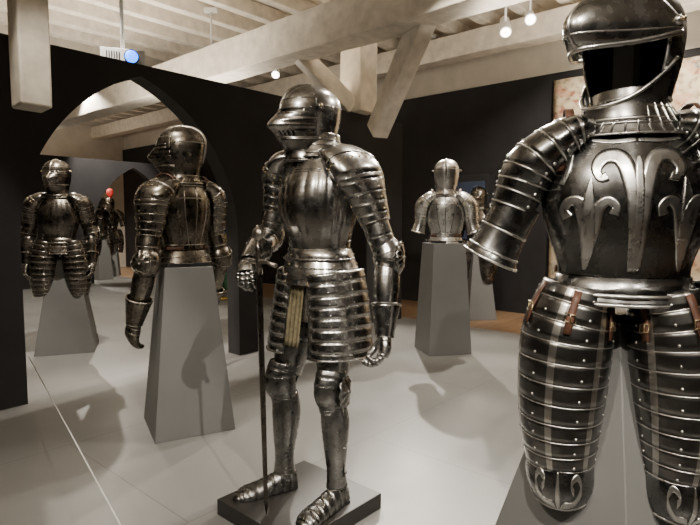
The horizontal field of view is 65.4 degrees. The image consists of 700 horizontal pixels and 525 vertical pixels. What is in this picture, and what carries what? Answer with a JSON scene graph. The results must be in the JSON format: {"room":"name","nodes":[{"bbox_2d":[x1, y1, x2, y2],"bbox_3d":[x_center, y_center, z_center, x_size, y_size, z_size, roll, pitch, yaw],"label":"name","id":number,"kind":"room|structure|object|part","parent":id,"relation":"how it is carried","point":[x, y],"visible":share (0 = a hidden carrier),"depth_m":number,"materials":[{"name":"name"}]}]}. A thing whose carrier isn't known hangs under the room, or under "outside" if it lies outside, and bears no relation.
{"room":"museum armor gallery","nodes":[
{"label":"museum armor gallery","id":0,"kind":"room"},
{"bbox_2d":[40,123,125,266],"bbox_3d":[-10.072,-1.592,11.538,0.200,4.060,10.900,4,6,41],"label":"wall","id":1,"kind":"structure","parent":0,"point":[72,141],"depth_m":14.73,"materials":[{"name":"beige paint"}]},
{"bbox_2d":[21,154,202,288],"bbox_3d":[-6.428,-0.723,9.655,0.161,2.500,8.800,4,6,41],"label":"wall","id":2,"kind":"structure","parent":0,"point":[90,178],"depth_m":10.86,"materials":[{"name":"grey paint"}]},
{"bbox_2d":[0,33,402,409],"bbox_3d":[-1.614,-0.326,4.561,0.181,2.500,6.700,4,6,41],"label":"wall partition","id":3,"kind":"structure","parent":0,"point":[233,120],"depth_m":4.63,"materials":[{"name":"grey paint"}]},
{"bbox_2d":[295,59,354,111],"bbox_3d":[-0.302,-2.045,6.034,0.796,0.727,0.165,-2,5,-21],"label":"trim","id":4,"kind":"structure","parent":3,"relation":"on","point":[315,70],"depth_m":5.99,"materials":[{"name":"beige wood"}]},
{"bbox_2d":[340,43,376,114],"bbox_3d":[0.100,-2.410,6.211,0.309,1.400,0.304,4,6,41],"label":"beam","id":5,"kind":"structure","parent":3,"relation":"on","point":[358,67],"depth_m":6.12,"materials":[{"name":"beige wood"}]},
{"bbox_2d":[0,276,524,524],"bbox_3d":[-3.432,0.945,4.730,14.200,0.060,9.200,4,6,41],"label":"floor","id":6,"kind":"structure","parent":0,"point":[439,438],"depth_m":3.23,"materials":[{"name":"grey paint"}]},
{"bbox_2d":[34,256,98,356],"bbox_3d":[-2.810,0.399,5.407,0.519,0.924,0.519,-2,5,-20],"label":"pedestal","id":7,"kind":"object","parent":6,"relation":"on","point":[67,325],"visible":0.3,"depth_m":5.23,"materials":[{"name":"grey paint"}]},
{"bbox_2d":[20,159,100,296],"bbox_3d":[-2.814,-0.337,5.276,0.725,1.318,0.363,-2,5,-26],"label":"suit","id":8,"kind":"object","parent":7,"relation":"on","point":[58,213],"visible":0.98,"depth_m":5.17,"materials":[{"name":"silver metal"}]},
{"bbox_2d":[28,356,120,524],"bbox_3d":[-1.211,0.903,2.437,0.160,0.380,3.166,-3,5,-34],"label":"cord","id":9,"kind":"object","parent":6,"relation":"on","point":[106,499],"visible":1,"depth_m":2.12,"materials":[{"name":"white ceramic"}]},
{"bbox_2d":[94,236,113,279],"bbox_3d":[-5.368,-0.138,11.771,0.340,1.004,0.340,3,5,35],"label":"pedestal","id":10,"kind":"object","parent":6,"relation":"on","point":[104,271],"visible":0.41,"depth_m":11.68,"materials":[{"name":"grey paint"}]},
{"bbox_2d":[95,197,114,254],"bbox_3d":[-5.360,-0.797,11.716,0.345,1.271,0.676,2,5,23],"label":"suit","id":11,"kind":"object","parent":10,"relation":"on","point":[104,217],"visible":0.57,"depth_m":11.65,"materials":[{"name":"brown metal"}]},
{"bbox_2d":[110,245,120,275],"bbox_3d":[-5.488,-0.198,12.541,0.340,1.004,0.340,-1,5,-15],"label":"pedestal","id":12,"kind":"object","parent":6,"relation":"on","point":[115,261],"visible":0.32,"depth_m":12.44,"materials":[{"name":"grey paint"}]},
{"bbox_2d":[105,188,125,252],"bbox_3d":[-5.487,-0.963,12.481,0.489,1.482,0.568,3,5,31],"label":"suit","id":13,"kind":"object","parent":12,"relation":"on","point":[118,217],"visible":0.53,"depth_m":12.44,"materials":[{"name":"brown metal"}]},
{"bbox_2d":[144,262,234,443],"bbox_3d":[-1.020,0.505,3.400,0.470,1.024,0.470,-2,5,-28],"label":"pedestal","id":14,"kind":"object","parent":6,"relation":"on","point":[188,395],"visible":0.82,"depth_m":3.24,"materials":[{"name":"grey paint"}]},
{"bbox_2d":[125,125,231,348],"bbox_3d":[-1.055,-0.157,3.395,0.368,1.370,0.728,3,5,34],"label":"suit","id":15,"kind":"object","parent":14,"relation":"on","point":[178,213],"visible":0.9,"depth_m":3.24,"materials":[{"name":"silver metal"}]},
{"bbox_2d":[221,229,226,299],"bbox_3d":[-2.080,-0.089,8.791,0.322,1.376,0.322,4,6,41],"label":"banner","id":16,"kind":"object","parent":6,"relation":"on","point":[224,285],"visible":0.17,"depth_m":8.79,"materials":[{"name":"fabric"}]},
{"bbox_2d":[217,460,380,524],"bbox_3d":[-0.220,1.062,2.400,0.500,0.070,0.520,4,6,42],"label":"plinth","id":17,"kind":"object","parent":6,"relation":"on","point":[283,509],"visible":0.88,"depth_m":2.34,"materials":[{"name":"black paint"}]},
{"bbox_2d":[232,84,405,524],"bbox_3d":[-0.149,0.146,2.315,0.756,1.820,0.530,3,5,35],"label":"suit","id":18,"kind":"object","parent":17,"relation":"on","point":[316,188],"visible":0.96,"depth_m":2.26,"materials":[{"name":"metal"}]},
{"bbox_2d":[248,225,277,513],"bbox_3d":[-0.357,0.444,2.211,0.205,1.192,0.038,2,5,40],"label":"sword","id":19,"kind":"object","parent":18,"relation":"attached to","point":[257,233],"visible":0.95,"depth_m":2.20,"materials":[{"name":"brown metal"}]},
{"bbox_3d":[-0.355,0.544,2.217,0.040,0.990,0.009,2,5,40],"label":"blade","id":20,"kind":"part","parent":19,"relation":"part of","materials":[{"name":"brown metal"}]},
{"bbox_2d":[414,240,471,355],"bbox_3d":[0.910,0.324,5.341,0.430,1.084,0.430,-1,5,-12],"label":"pedestal","id":21,"kind":"object","parent":6,"relation":"on","point":[443,318],"visible":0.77,"depth_m":5.17,"materials":[{"name":"grey paint"}]},
{"bbox_2d":[411,158,478,242],"bbox_3d":[0.934,-0.590,5.299,0.681,0.832,0.361,1,5,8],"label":"suit","id":22,"kind":"object","parent":21,"relation":"on","point":[446,210],"visible":0.99,"depth_m":5.17,"materials":[{"name":"metal"}]},
{"bbox_2d":[495,308,673,524],"bbox_3d":[0.780,0.646,1.655,0.599,1.014,0.599,-3,5,-30],"label":"pedestal","id":23,"kind":"object","parent":6,"relation":"on","point":[619,496],"visible":0.23,"depth_m":1.49,"materials":[{"name":"grey paint"}]},
{"bbox_2d":[463,0,699,524],"bbox_3d":[0.752,-0.032,1.500,0.867,1.427,0.331,1,5,13],"label":"suit","id":24,"kind":"object","parent":23,"relation":"on","point":[615,182],"visible":0.98,"depth_m":1.41,"materials":[{"name":"metal"}]},
{"bbox_3d":[0.608,0.616,1.579,0.190,0.122,0.238,1,5,15],"label":"knee plate","id":25,"kind":"part","parent":24,"relation":"part of","materials":[{"name":"metal"}]},
{"bbox_3d":[0.890,0.622,1.503,0.190,0.122,0.238,1,5,15],"label":"knee plate","id":26,"kind":"part","parent":24,"relation":"part of","materials":[{"name":"metal"}]},
{"bbox_2d":[120,267,524,333],"bbox_3d":[-3.396,0.959,5.835,18.000,0.140,11.300,4,6,41],"label":"floor","id":27,"kind":"structure","parent":0,"point":[511,322],"depth_m":7.59,"materials":[{"name":"beige wood"}]},
{"bbox_2d":[457,174,494,284],"bbox_3d":[1.814,-0.294,8.146,0.620,2.000,0.208,4,6,41],"label":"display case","id":28,"kind":"object","parent":27,"relation":"on","point":[466,183],"visible":0.24,"depth_m":7.92,"materials":[{"name":"black glass"}]},
{"bbox_3d":[1.747,-0.388,8.062,0.520,1.600,0.006,4,6,41],"label":"glass","id":29,"kind":"part","parent":28,"relation":"part of","materials":[{"name":"clear glass"}]},
{"bbox_2d":[468,253,496,320],"bbox_3d":[1.742,0.259,7.455,0.399,1.004,0.399,-1,5,-10],"label":"pedestal","id":30,"kind":"object","parent":27,"relation":"on","point":[480,292],"visible":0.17,"depth_m":7.30,"materials":[{"name":"grey paint"}]},
{"bbox_2d":[461,186,497,280],"bbox_3d":[1.738,-0.400,7.395,0.676,1.271,0.345,2,5,23],"label":"suit","id":31,"kind":"object","parent":30,"relation":"on","point":[488,270],"visible":0.38,"depth_m":7.26,"materials":[{"name":"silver metal"}]},
{"bbox_2d":[197,0,561,51],"bbox_3d":[-3.396,-3.208,5.510,18.000,0.100,11.300,4,6,41],"label":"ceiling","id":32,"kind":"structure","parent":0,"point":[546,5],"depth_m":7.13,"materials":[{"name":"beige paint"}]},
{"bbox_2d":[100,0,144,64],"bbox_3d":[-2.022,-2.369,4.811,0.360,1.265,0.322,-2,5,-22],"label":"projector","id":33,"kind":"object","parent":32,"relation":"hanging from","point":[129,55],"visible":0.67,"depth_m":4.75,"materials":[{"name":"white plastic"}]},
{"bbox_2d":[500,6,511,37],"bbox_3d":[1.660,-2.745,5.843,0.160,0.685,0.277,0,4,0],"label":"track spotlight","id":34,"kind":"object","parent":32,"relation":"hanging from","point":[505,27],"visible":1,"depth_m":5.79,"materials":[{"name":"white ceramic"}]},
{"bbox_2d":[524,0,535,25],"bbox_3d":[1.922,-2.805,5.853,0.164,0.568,0.308,0,4,0],"label":"track spotlight","id":35,"kind":"object","parent":32,"relation":"hanging from","point":[529,16],"visible":1,"depth_m":5.76,"materials":[{"name":"white ceramic"}]},
{"bbox_2d":[124,10,699,149],"bbox_3d":[0.274,-1.458,9.822,18.000,4.060,0.200,4,6,41],"label":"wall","id":36,"kind":"structure","parent":0,"point":[551,57],"depth_m":8.01,"materials":[{"name":"beige paint"}]},
{"bbox_2d":[81,121,105,125],"bbox_3d":[-9.855,-3.511,11.196,0.135,0.187,10.900,4,6,41],"label":"trim","id":37,"kind":"structure","parent":36,"relation":"attached to","point":[87,122],"depth_m":14.54,"materials":[{"name":"beige wood"}]},
{"bbox_2d":[91,119,112,123],"bbox_3d":[-9.465,-3.485,10.853,0.134,0.187,10.900,4,6,41],"label":"trim","id":38,"kind":"structure","parent":36,"relation":"attached to","point":[95,120],"depth_m":14.19,"materials":[{"name":"beige wood"}]},
{"bbox_2d":[98,116,124,120],"bbox_3d":[-9.075,-3.458,10.511,0.135,0.186,10.900,4,6,41],"label":"trim","id":39,"kind":"structure","parent":36,"relation":"attached to","point":[106,117],"depth_m":13.84,"materials":[{"name":"beige wood"}]},
{"bbox_2d":[110,113,133,118],"bbox_3d":[-8.684,-3.431,10.168,0.135,0.187,10.900,4,6,41],"label":"trim","id":40,"kind":"structure","parent":36,"relation":"attached to","point":[118,115],"depth_m":13.53,"materials":[{"name":"beige wood"}]},
{"bbox_2d":[0,24,255,87],"bbox_3d":[-5.173,-3.191,7.083,0.135,0.187,10.900,4,6,41],"label":"trim","id":41,"kind":"structure","parent":36,"relation":"attached to","point":[3,28],"depth_m":8.26,"materials":[{"name":"beige wood"}]},
{"bbox_2d":[119,111,145,115],"bbox_3d":[-8.294,-3.404,9.825,0.136,0.186,10.900,4,6,41],"label":"trim","id":42,"kind":"structure","parent":36,"relation":"attached to","point":[133,113],"depth_m":13.17,"materials":[{"name":"beige wood"}]},
{"bbox_2d":[0,11,274,84],"bbox_3d":[-4.783,-3.164,6.740,0.135,0.186,10.900,4,6,41],"label":"trim","id":43,"kind":"structure","parent":36,"relation":"attached to","point":[57,31],"depth_m":7.97,"materials":[{"name":"beige wood"}]},
{"bbox_2d":[130,107,157,112],"bbox_3d":[-7.904,-3.378,9.482,0.136,0.186,10.900,4,6,41],"label":"trim","id":44,"kind":"structure","parent":36,"relation":"attached to","point":[142,110],"depth_m":12.83,"materials":[{"name":"beige wood"}]},
{"bbox_2d":[0,0,293,79],"bbox_3d":[-4.393,-3.137,6.397,0.136,0.186,10.900,4,6,41],"label":"trim","id":45,"kind":"structure","parent":36,"relation":"attached to","point":[55,17],"depth_m":7.60,"materials":[{"name":"beige wood"}]},
{"bbox_2d":[140,104,166,109],"bbox_3d":[-7.514,-3.351,9.139,0.136,0.187,10.900,4,6,41],"label":"trim","id":46,"kind":"structure","parent":36,"relation":"attached to","point":[152,107],"depth_m":12.48,"materials":[{"name":"beige wood"}]},
{"bbox_2d":[153,102,165,106],"bbox_3d":[-7.124,-3.324,8.797,0.135,0.186,10.900,4,6,41],"label":"trim","id":47,"kind":"structure","parent":36,"relation":"attached to","point":[158,103],"depth_m":12.03,"materials":[{"name":"beige wood"}]},
{"bbox_2d":[48,0,303,74],"bbox_3d":[-4.003,-3.110,6.054,0.135,0.187,10.900,4,6,41],"label":"trim","id":48,"kind":"structure","parent":36,"relation":"attached to","point":[78,8],"depth_m":7.26,"materials":[{"name":"beige wood"}]},
{"bbox_2d":[79,0,337,66],"bbox_3d":[-3.613,-3.083,5.712,0.134,0.187,10.900,4,6,41],"label":"trim","id":49,"kind":"structure","parent":36,"relation":"attached to","point":[136,8],"depth_m":7.08,"materials":[{"name":"beige wood"}]},
{"bbox_2d":[204,7,217,44],"bbox_3d":[-1.732,-2.816,6.849,0.163,0.701,0.296,0,4,0],"label":"track spotlight","id":50,"kind":"object","parent":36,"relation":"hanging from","point":[210,10],"visible":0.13,"depth_m":6.77,"materials":[{"name":"white metal"}]},
{"bbox_2d":[139,0,340,63],"bbox_3d":[-3.223,-3.057,5.369,0.135,0.186,10.900,4,6,41],"label":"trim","id":51,"kind":"structure","parent":36,"relation":"attached to","point":[191,8],"depth_m":6.99,"materials":[{"name":"beige wood"}]},
{"bbox_2d":[271,69,279,78],"bbox_3d":[-1.060,-2.938,7.843,0.160,0.612,0.297,0,4,0],"label":"track spotlight","id":52,"kind":"object","parent":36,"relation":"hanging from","point":[275,74],"visible":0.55,"depth_m":7.75,"materials":[{"name":"white ceramic"}]},
{"bbox_2d":[198,0,386,53],"bbox_3d":[-2.833,-3.030,5.026,0.135,0.187,10.900,4,6,41],"label":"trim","id":53,"kind":"structure","parent":36,"relation":"attached to","point":[251,9],"depth_m":6.78,"materials":[{"name":"beige wood"}]},
{"bbox_2d":[258,0,399,50],"bbox_3d":[-2.443,-3.003,4.683,0.135,0.186,10.900,4,6,41],"label":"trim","id":54,"kind":"structure","parent":36,"relation":"attached to","point":[292,6],"depth_m":6.66,"materials":[{"name":"beige wood"}]},
{"bbox_2d":[318,0,441,38],"bbox_3d":[-2.053,-2.977,4.340,0.135,0.187,10.900,4,6,41],"label":"trim","id":55,"kind":"structure","parent":36,"relation":"attached to","point":[323,1],"depth_m":6.39,"materials":[{"name":"beige wood"}]},
{"bbox_2d":[122,47,699,313],"bbox_3d":[0.188,-1.077,9.754,17.600,3.310,0.066,4,6,41],"label":"wall panel","id":56,"kind":"object","parent":36,"relation":"attached to","point":[475,128],"visible":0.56,"depth_m":8.27,"materials":[{"name":"grey paint"}]},
{"bbox_2d":[548,56,699,280],"bbox_3d":[3.938,-0.907,6.359,3.201,2.900,0.036,4,6,41],"label":"tapestry","id":57,"kind":"object","parent":56,"relation":"attached to","point":[567,92],"visible":0.07,"depth_m":6.38},
{"bbox_2d":[435,20,472,34],"bbox_3d":[-1.662,-2.950,3.998,0.135,0.186,10.900,4,6,41],"label":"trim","id":58,"kind":"structure","parent":36,"relation":"attached to","point":[453,27],"depth_m":7.40,"materials":[{"name":"beige wood"}]},
{"bbox_2d":[467,10,501,26],"bbox_3d":[-1.272,-2.923,3.655,0.135,0.187,10.900,4,6,41],"label":"trim","id":59,"kind":"structure","parent":36,"relation":"attached to","point":[487,18],"depth_m":7.03,"materials":[{"name":"beige wood"}]},
{"bbox_2d":[7,0,51,112],"bbox_3d":[-1.884,-1.887,3.163,0.274,1.981,0.212,4,6,42],"label":"wooden beam","id":60,"kind":"structure","parent":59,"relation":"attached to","point":[28,20],"depth_m":3.12,"materials":[{"name":"beige wood"}]},
{"bbox_2d":[507,0,544,16],"bbox_3d":[-0.882,-2.896,3.312,0.136,0.187,10.900,4,6,41],"label":"trim","id":61,"kind":"structure","parent":36,"relation":"attached to","point":[520,8],"depth_m":6.66,"materials":[{"name":"beige wood"}]},
{"bbox_2d":[556,0,581,5],"bbox_3d":[-0.492,-2.870,2.969,0.136,0.186,10.900,4,6,41],"label":"trim","id":62,"kind":"structure","parent":36,"relation":"attached to","point":[562,2],"depth_m":6.41,"materials":[{"name":"beige wood"}]},
{"bbox_3d":[-4.716,-0.147,12.665,0.340,1.004,0.340,-3,5,-35],"label":"pedestal","id":63,"kind":"object","parent":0,"visible":0},
{"bbox_2d":[135,215,138,250],"bbox_3d":[-4.720,-0.806,12.605,0.676,1.271,0.345,2,5,23],"label":"suit","id":64,"kind":"object","parent":63,"relation":"on","point":[137,236],"visible":0.03,"depth_m":12.58,"materials":[{"name":"brown metal"}]},
{"bbox_3d":[3.281,-0.677,-0.196,0.200,4.060,10.900,4,6,41],"label":"wall","id":65,"kind":"structure","parent":0,"visible":0},
{"bbox_2d":[56,0,527,129],"bbox_3d":[-0.938,-2.382,6.100,15.500,0.394,0.332,4,6,41],"label":"beam","id":66,"kind":"structure","parent":65,"relation":"attached to","point":[332,27],"depth_m":5.58,"materials":[{"name":"beige wood"}]},
{"bbox_2d":[91,0,699,139],"bbox_3d":[-0.321,-3.051,9.021,17.600,0.312,0.272,4,6,41],"label":"beam","id":67,"kind":"structure","parent":65,"relation":"attached to","point":[548,26],"depth_m":7.35,"materials":[{"name":"beige wood"}]},
{"bbox_2d":[367,24,435,137],"bbox_3d":[0.540,-1.925,5.126,0.175,1.344,1.342,-2,5,-26],"label":"trim","id":68,"kind":"structure","parent":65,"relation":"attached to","point":[411,48],"depth_m":5.20,"materials":[{"name":"beige wood"}]}
]}

